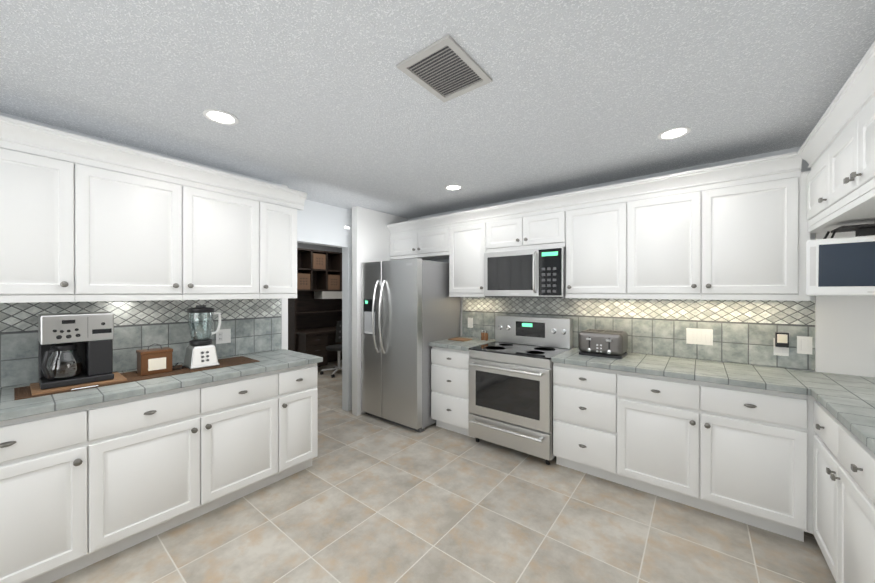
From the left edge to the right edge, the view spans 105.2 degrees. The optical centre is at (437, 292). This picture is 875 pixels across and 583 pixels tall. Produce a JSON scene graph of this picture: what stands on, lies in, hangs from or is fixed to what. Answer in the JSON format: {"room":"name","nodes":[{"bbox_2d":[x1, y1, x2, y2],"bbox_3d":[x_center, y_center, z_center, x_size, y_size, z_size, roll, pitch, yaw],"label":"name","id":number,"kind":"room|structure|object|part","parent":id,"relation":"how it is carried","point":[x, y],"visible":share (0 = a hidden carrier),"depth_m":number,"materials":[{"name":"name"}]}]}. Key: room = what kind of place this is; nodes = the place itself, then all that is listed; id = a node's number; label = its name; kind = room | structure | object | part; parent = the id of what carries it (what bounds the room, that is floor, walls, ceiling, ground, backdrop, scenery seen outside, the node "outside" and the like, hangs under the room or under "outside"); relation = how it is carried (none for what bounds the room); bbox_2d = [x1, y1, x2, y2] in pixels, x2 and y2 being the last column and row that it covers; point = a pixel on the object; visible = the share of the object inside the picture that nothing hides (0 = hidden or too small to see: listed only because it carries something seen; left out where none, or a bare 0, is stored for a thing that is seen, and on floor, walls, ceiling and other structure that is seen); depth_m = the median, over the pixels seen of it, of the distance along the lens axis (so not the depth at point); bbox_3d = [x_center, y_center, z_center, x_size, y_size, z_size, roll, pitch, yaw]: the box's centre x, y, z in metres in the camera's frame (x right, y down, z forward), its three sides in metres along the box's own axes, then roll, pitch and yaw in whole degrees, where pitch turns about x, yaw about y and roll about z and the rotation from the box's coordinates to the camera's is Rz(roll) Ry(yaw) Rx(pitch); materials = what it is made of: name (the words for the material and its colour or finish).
{"room":"kitchen","nodes":[
{"label":"kitchen","id":0,"kind":"room"},
{"bbox_2d":[0,112,281,387],"bbox_3d":[-2.786,0.222,1.766,0.410,2.460,3.900,0,0,38],"label":"wall","id":1,"kind":"structure","parent":0,"point":[97,138],"depth_m":2.31,"materials":[{"name":"white paint"}]},
{"bbox_2d":[0,136,79,302],"bbox_3d":[-2.299,-0.348,1.769,0.349,0.801,0.489,0,0,38],"label":"upper cabinet","id":2,"kind":"object","parent":1,"relation":"attached to","point":[40,187],"depth_m":1.75,"materials":[{"name":"white wood"}]},
{"bbox_2d":[0,184,287,387],"bbox_3d":[-2.335,0.221,2.003,0.008,2.460,2.970,0,0,38],"label":"backsplash","id":3,"kind":"structure","parent":1,"relation":"attached to","point":[254,325],"depth_m":2.37,"materials":[{"name":"tile"}]},
{"bbox_2d":[216,329,230,343],"bbox_3d":[-1.750,0.357,2.735,0.008,0.115,0.105,0,0,38],"label":"wall outlet","id":4,"kind":"object","parent":3,"relation":"attached to","point":[223,335],"visible":0.96,"depth_m":2.73,"materials":[{"name":"white plastic"}]},
{"bbox_2d":[80,156,263,301],"bbox_3d":[-1.842,-0.349,2.351,0.349,0.801,0.990,0,0,38],"label":"upper cabinet","id":5,"kind":"object","parent":1,"relation":"attached to","point":[84,219],"depth_m":2.16,"materials":[{"name":"white wood"}]},
{"bbox_2d":[264,196,299,298],"bbox_3d":[-1.438,-0.350,2.866,0.349,0.801,0.321,0,0,38],"label":"upper cabinet","id":6,"kind":"object","parent":1,"relation":"attached to","point":[280,216],"depth_m":2.76,"materials":[{"name":"white wood"}]},
{"bbox_2d":[297,242,341,252],"bbox_3d":[-3.805,0.215,5.140,0.120,2.460,7.950,0,0,38],"label":"wall","id":7,"kind":"structure","parent":0,"point":[317,247],"depth_m":6.79,"materials":[{"name":"white paint"}]},
{"bbox_2d":[297,199,351,410],"bbox_3d":[-0.443,0.215,4.986,0.120,2.460,4.060,0,0,38],"label":"wall","id":8,"kind":"structure","parent":0,"point":[318,223],"depth_m":4.03,"materials":[{"name":"white paint"}]},
{"bbox_2d":[352,206,407,415],"bbox_3d":[-0.711,0.217,4.288,0.100,2.460,0.870,0,0,38],"label":"wall","id":9,"kind":"structure","parent":0,"point":[371,236],"depth_m":3.96,"materials":[{"name":"white paint"}]},
{"bbox_2d":[0,0,874,218],"bbox_3d":[-0.294,-1.040,2.387,10.600,0.060,8.200,0,0,38],"label":"ceiling","id":10,"kind":"structure","parent":0,"point":[328,102],"depth_m":1.63,"materials":[{"name":"white paint"}]},
{"bbox_2d":[203,109,238,124],"bbox_3d":[-1.241,-1.004,1.918,0.174,0.008,0.174,0,0,38],"label":"recessed light","id":11,"kind":"object","parent":10,"relation":"in","point":[220,116],"visible":1,"depth_m":1.91,"materials":[{"name":"white"}]},
{"bbox_2d":[397,34,491,102],"bbox_3d":[0.039,-1.002,1.528,0.285,0.012,0.350,0,0,38],"label":"ceiling vent","id":12,"kind":"object","parent":10,"relation":"in","point":[446,68],"visible":1,"depth_m":1.51,"materials":[{"name":"grey"}]},
{"bbox_2d":[445,184,462,189],"bbox_3d":[0.154,-1.007,3.205,0.174,0.008,0.174,0,0,38],"label":"recessed light","id":13,"kind":"object","parent":10,"relation":"in","point":[453,187],"visible":0.96,"depth_m":3.21,"materials":[{"name":"white"}]},
{"bbox_2d":[657,127,690,139],"bbox_3d":[1.494,-1.005,2.115,0.174,0.008,0.174,0,0,38],"label":"recessed light","id":14,"kind":"object","parent":10,"relation":"in","point":[673,133],"visible":1,"depth_m":2.11,"materials":[{"name":"white"}]},
{"bbox_2d":[52,360,835,582],"bbox_3d":[-0.294,1.480,2.392,10.600,0.060,8.200,0,0,38],"label":"floor","id":15,"kind":"structure","parent":0,"point":[365,498],"depth_m":2.03,"materials":[{"name":"tile"}]},
{"bbox_2d":[0,363,317,582],"bbox_3d":[-2.102,1.012,1.780,0.649,0.880,2.905,0,0,38],"label":"base cabinet","id":16,"kind":"object","parent":15,"relation":"on","point":[81,487],"visible":1,"depth_m":1.86,"materials":[{"name":"white wood"}]},
{"bbox_2d":[0,349,322,420],"bbox_3d":[-2.093,0.551,1.788,0.636,0.038,2.930,0,0,38],"label":"countertop","id":17,"kind":"structure","parent":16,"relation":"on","point":[12,408],"depth_m":1.91,"materials":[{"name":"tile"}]},
{"bbox_2d":[14,356,259,399],"bbox_3d":[-1.849,0.528,2.207,0.320,0.004,1.170,0,0,38],"label":"runner mat","id":18,"kind":"object","parent":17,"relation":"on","point":[25,391],"visible":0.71,"depth_m":2.15,"materials":[{"name":"brown wood"}]},
{"bbox_2d":[30,372,126,395],"bbox_3d":[-2.052,0.518,1.921,0.324,0.014,0.360,0,0,38],"label":"tray","id":19,"kind":"object","parent":18,"relation":"on","point":[37,390],"visible":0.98,"depth_m":1.84,"materials":[{"name":"brown wood"}]},
{"bbox_2d":[38,312,113,389],"bbox_3d":[-2.083,0.316,1.933,0.240,0.390,0.280,0,0,38],"label":"coffee maker","id":20,"kind":"object","parent":19,"relation":"on","point":[95,352],"visible":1,"depth_m":1.90,"materials":[{"name":"black plastic"}]},
{"bbox_2d":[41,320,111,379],"bbox_3d":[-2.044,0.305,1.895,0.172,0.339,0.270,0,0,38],"label":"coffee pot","id":21,"kind":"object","parent":20,"relation":"attached to","point":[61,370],"visible":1,"depth_m":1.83,"materials":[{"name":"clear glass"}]},
{"bbox_2d":[136,347,172,375],"bbox_3d":[-1.863,0.450,2.205,0.126,0.151,0.166,0,0,38],"label":"box","id":22,"kind":"object","parent":18,"relation":"on","point":[144,356],"visible":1,"depth_m":2.16,"materials":[{"name":"brown wood"}]},
{"bbox_2d":[148,344,165,370],"bbox_3d":[-1.840,0.417,2.187,0.064,0.165,0.090,0,0,38],"label":"label","id":23,"kind":"object","parent":22,"relation":"on","point":[156,363],"visible":1,"depth_m":2.17,"materials":[{"name":"beige paper"}]},
{"bbox_2d":[182,344,219,369],"bbox_3d":[-1.694,0.448,2.396,0.179,0.155,0.179,0,0,38],"label":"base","id":24,"kind":"object","parent":18,"relation":"on","point":[193,359],"visible":0.92,"depth_m":2.34,"materials":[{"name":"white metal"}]},
{"bbox_2d":[172,305,220,369],"bbox_3d":[-1.712,0.307,2.382,0.194,0.433,0.303,0,0,38],"label":"blender","id":25,"kind":"object","parent":24,"relation":"on","point":[198,340],"visible":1,"depth_m":2.36,"materials":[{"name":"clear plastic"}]},
{"bbox_2d":[288,248,341,366],"bbox_3d":[-2.158,0.317,6.524,0.699,2.250,1.330,0,0,38],"label":"hutch","id":26,"kind":"object","parent":15,"relation":"on","point":[312,322],"visible":0.4,"depth_m":6.47,"materials":[{"name":"brown wood"}]},
{"bbox_2d":[297,253,341,298],"bbox_3d":[-2.274,-0.308,6.613,0.306,0.861,1.240,0,0,38],"label":"baskets","id":27,"kind":"object","parent":26,"relation":"in","point":[319,262],"visible":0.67,"depth_m":6.48,"materials":[{"name":"brown wicker"}]},
{"bbox_2d":[320,321,341,377],"bbox_3d":[-1.738,0.962,5.975,0.605,0.958,0.567,0,0,38],"label":"office chair","id":28,"kind":"object","parent":15,"relation":"on","point":[337,347],"visible":0.48,"depth_m":5.75,"materials":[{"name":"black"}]},
{"bbox_2d":[361,258,459,432],"bbox_3d":[-0.340,0.547,3.941,0.883,1.800,0.877,0,0,38],"label":"fridge","id":29,"kind":"object","parent":15,"relation":"on","point":[420,310],"depth_m":3.61,"materials":[{"name":"silver metal"}]},
{"bbox_3d":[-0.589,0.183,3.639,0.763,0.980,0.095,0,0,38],"label":"fridge handle","id":30,"kind":"part","parent":29,"relation":"part of","materials":[{"name":"silver metal"}]},
{"bbox_2d":[429,336,495,437],"bbox_3d":[0.299,0.988,3.638,0.499,0.920,0.644,0,0,38],"label":"base cabinet","id":31,"kind":"object","parent":15,"relation":"on","point":[449,358],"depth_m":3.41,"materials":[{"name":"white wood"}]},
{"bbox_2d":[448,337,471,341],"bbox_3d":[0.251,0.521,3.724,0.210,0.012,0.170,0,0,38],"label":"cutting board","id":32,"kind":"object","parent":31,"relation":"on","point":[460,339],"visible":1,"depth_m":3.68,"materials":[{"name":"brown wood"}]},
{"bbox_3d":[0.296,0.547,3.634,0.499,0.038,0.636,0,0,38],"label":"base cabinet top","id":33,"kind":"part","parent":31,"relation":"part of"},
{"bbox_2d":[481,330,487,340],"bbox_3d":[0.521,0.472,3.708,0.083,0.109,0.038,0,0,38],"label":"spice jars","id":34,"kind":"object","parent":31,"relation":"on","point":[486,335],"visible":1,"depth_m":3.70,"materials":[{"name":"brown"}]},
{"bbox_2d":[469,321,569,464],"bbox_3d":[0.769,0.874,3.181,0.786,1.150,0.658,0,0,38],"label":"stove","id":35,"kind":"object","parent":15,"relation":"on","point":[518,396],"visible":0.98,"depth_m":3.01,"materials":[{"name":"silver glass"}]},
{"bbox_2d":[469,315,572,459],"bbox_3d":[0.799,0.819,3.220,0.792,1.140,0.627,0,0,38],"label":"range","id":36,"kind":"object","parent":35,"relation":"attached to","point":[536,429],"visible":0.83,"depth_m":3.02,"materials":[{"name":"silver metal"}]},
{"bbox_2d":[553,362,618,483],"bbox_3d":[1.323,1.010,2.851,0.472,0.880,0.618,0,0,38],"label":"base cabinet","id":37,"kind":"object","parent":15,"relation":"on","point":[585,399],"depth_m":2.59,"materials":[{"name":"white wood"}]},
{"bbox_2d":[619,371,816,541],"bbox_3d":[1.900,1.010,2.398,0.995,0.880,0.618,0,0,38],"label":"base cabinet","id":38,"kind":"object","parent":15,"relation":"on","point":[741,454],"depth_m":2.10,"materials":[{"name":"white wood"}]},
{"bbox_2d":[551,347,804,394],"bbox_3d":[1.686,0.549,2.542,1.427,0.038,0.636,0,0,38],"label":"countertop","id":39,"kind":"structure","parent":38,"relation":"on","point":[734,374],"depth_m":2.33,"materials":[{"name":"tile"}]},
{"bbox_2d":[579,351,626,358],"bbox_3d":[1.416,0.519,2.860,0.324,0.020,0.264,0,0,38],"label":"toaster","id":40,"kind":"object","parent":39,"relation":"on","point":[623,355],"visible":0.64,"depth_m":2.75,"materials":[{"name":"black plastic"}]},
{"bbox_2d":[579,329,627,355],"bbox_3d":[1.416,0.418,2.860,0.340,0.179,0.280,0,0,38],"label":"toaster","id":41,"kind":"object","parent":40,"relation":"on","point":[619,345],"visible":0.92,"depth_m":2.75,"materials":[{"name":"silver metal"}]},
{"bbox_2d":[813,401,832,574],"bbox_3d":[2.202,1.012,1.499,0.629,0.880,0.440,0,0,38],"label":"base cabinet","id":42,"kind":"object","parent":15,"relation":"on","point":[822,418],"depth_m":1.70,"materials":[{"name":"white wood"}]},
{"bbox_2d":[833,416,874,582],"bbox_3d":[1.884,1.013,1.094,0.629,0.880,0.590,0,0,38],"label":"base cabinet","id":43,"kind":"object","parent":15,"relation":"on","point":[844,495],"depth_m":1.38,"materials":[{"name":"white wood"}]},
{"bbox_2d":[789,369,874,453],"bbox_3d":[1.781,0.552,0.940,0.684,0.038,3.040,0,0,38],"label":"countertop","id":44,"kind":"structure","parent":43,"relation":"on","point":[847,402],"depth_m":1.70,"materials":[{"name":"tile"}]},
{"bbox_2d":[408,147,874,376],"bbox_3d":[1.155,0.218,3.433,4.310,2.460,0.150,0,0,38],"label":"wall","id":45,"kind":"structure","parent":0,"point":[844,335],"depth_m":2.20,"materials":[{"name":"white paint"}]},
{"bbox_2d":[390,224,446,259],"bbox_3d":[-0.139,-0.589,4.167,0.946,0.330,0.349,0,0,38],"label":"upper cabinet","id":46,"kind":"object","parent":45,"relation":"attached to","point":[423,243],"depth_m":4.02,"materials":[{"name":"white wood"}]},
{"bbox_2d":[447,216,486,296],"bbox_3d":[0.419,-0.352,3.729,0.469,0.801,0.349,0,0,38],"label":"upper cabinet","id":47,"kind":"object","parent":45,"relation":"attached to","point":[466,240],"depth_m":3.59,"materials":[{"name":"white wood"}]},
{"bbox_2d":[487,204,566,252],"bbox_3d":[0.919,-0.579,3.336,0.798,0.345,0.349,0,0,38],"label":"upper cabinet","id":48,"kind":"object","parent":45,"relation":"attached to","point":[544,227],"depth_m":3.16,"materials":[{"name":"white wood"}]},
{"bbox_2d":[484,247,565,297],"bbox_3d":[0.884,-0.178,3.291,0.790,0.450,0.460,0,0,38],"label":"microwave","id":49,"kind":"object","parent":48,"relation":"attached to","point":[507,293],"depth_m":3.12,"materials":[{"name":"silver metal"}]},
{"bbox_3d":[0.776,-0.182,3.124,0.737,0.418,0.065,0,0,38],"label":"wall-mounted microwave front","id":50,"kind":"part","parent":49,"relation":"part of","materials":[{"name":"silver metal"}]},
{"bbox_2d":[565,196,626,298],"bbox_3d":[1.422,-0.351,2.941,0.478,0.801,0.349,0,0,38],"label":"upper cabinet","id":51,"kind":"object","parent":45,"relation":"attached to","point":[596,250],"depth_m":2.79,"materials":[{"name":"white wood"}]},
{"bbox_2d":[462,297,814,370],"bbox_3d":[1.431,0.289,3.154,2.870,0.477,0.008,0,0,38],"label":"backsplash","id":52,"kind":"structure","parent":45,"relation":"attached to","point":[744,331],"depth_m":2.72,"materials":[{"name":"tile"}]},
{"bbox_2d":[468,318,472,327],"bbox_3d":[0.388,0.357,3.963,0.070,0.120,0.008,0,0,38],"label":"light switch","id":53,"kind":"object","parent":52,"relation":"attached to","point":[470,320],"depth_m":3.96,"materials":[{"name":"white plastic"}]},
{"bbox_2d":[686,328,712,345],"bbox_3d":[2.069,0.348,2.643,0.165,0.125,0.008,0,0,38],"label":"light switch","id":54,"kind":"object","parent":52,"relation":"attached to","point":[705,337],"depth_m":2.64,"materials":[{"name":"white plastic"}]},
{"bbox_2d":[774,332,788,355],"bbox_3d":[2.415,0.363,2.347,0.075,0.165,0.046,0,0,38],"label":"light switch","id":55,"kind":"object","parent":52,"relation":"attached to","point":[781,340],"depth_m":2.34,"materials":[{"name":"white plastic"}]},
{"bbox_2d":[797,336,811,354],"bbox_3d":[2.517,0.360,2.292,0.072,0.120,0.008,0,0,38],"label":"light switch","id":56,"kind":"object","parent":52,"relation":"attached to","point":[804,344],"depth_m":2.29,"materials":[{"name":"white plastic"}]},
{"bbox_2d":[627,168,809,300],"bbox_3d":[2.000,-0.350,2.488,0.991,0.801,0.349,0,0,38],"label":"upper cabinet","id":57,"kind":"object","parent":45,"relation":"attached to","point":[736,231],"depth_m":2.30,"materials":[{"name":"white wood"}]},
{"bbox_2d":[808,225,847,233],"bbox_3d":[2.501,-0.574,2.070,0.349,0.350,0.327,0,0,38],"label":"shelf","id":58,"kind":"object","parent":45,"relation":"attached to","point":[809,230],"depth_m":2.13,"materials":[{"name":"white"}]},
{"bbox_2d":[806,223,874,295],"bbox_3d":[2.473,-0.174,1.937,0.525,0.387,0.537,0,0,38],"label":"tv","id":59,"kind":"object","parent":58,"relation":"attached to","point":[846,264],"depth_m":1.85,"materials":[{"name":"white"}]},
{"bbox_3d":[2.347,-0.143,1.778,0.520,0.326,0.076,0,0,44],"label":"under-cabinet tv","id":60,"kind":"part","parent":59,"relation":"part of","materials":[{"name":"white plastic"}]},
{"bbox_2d":[807,149,874,228],"bbox_3d":[2.260,-0.574,1.764,0.349,0.350,0.452,0,0,38],"label":"upper cabinet","id":61,"kind":"object","parent":45,"relation":"attached to","point":[814,178],"depth_m":1.89,"materials":[{"name":"white wood"}]},
{"bbox_2d":[822,81,874,216],"bbox_3d":[1.880,-0.573,1.280,0.349,0.350,0.780,0,0,38],"label":"upper cabinet","id":62,"kind":"object","parent":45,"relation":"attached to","point":[836,151],"depth_m":1.46,"materials":[{"name":"white wood"}]}
]}

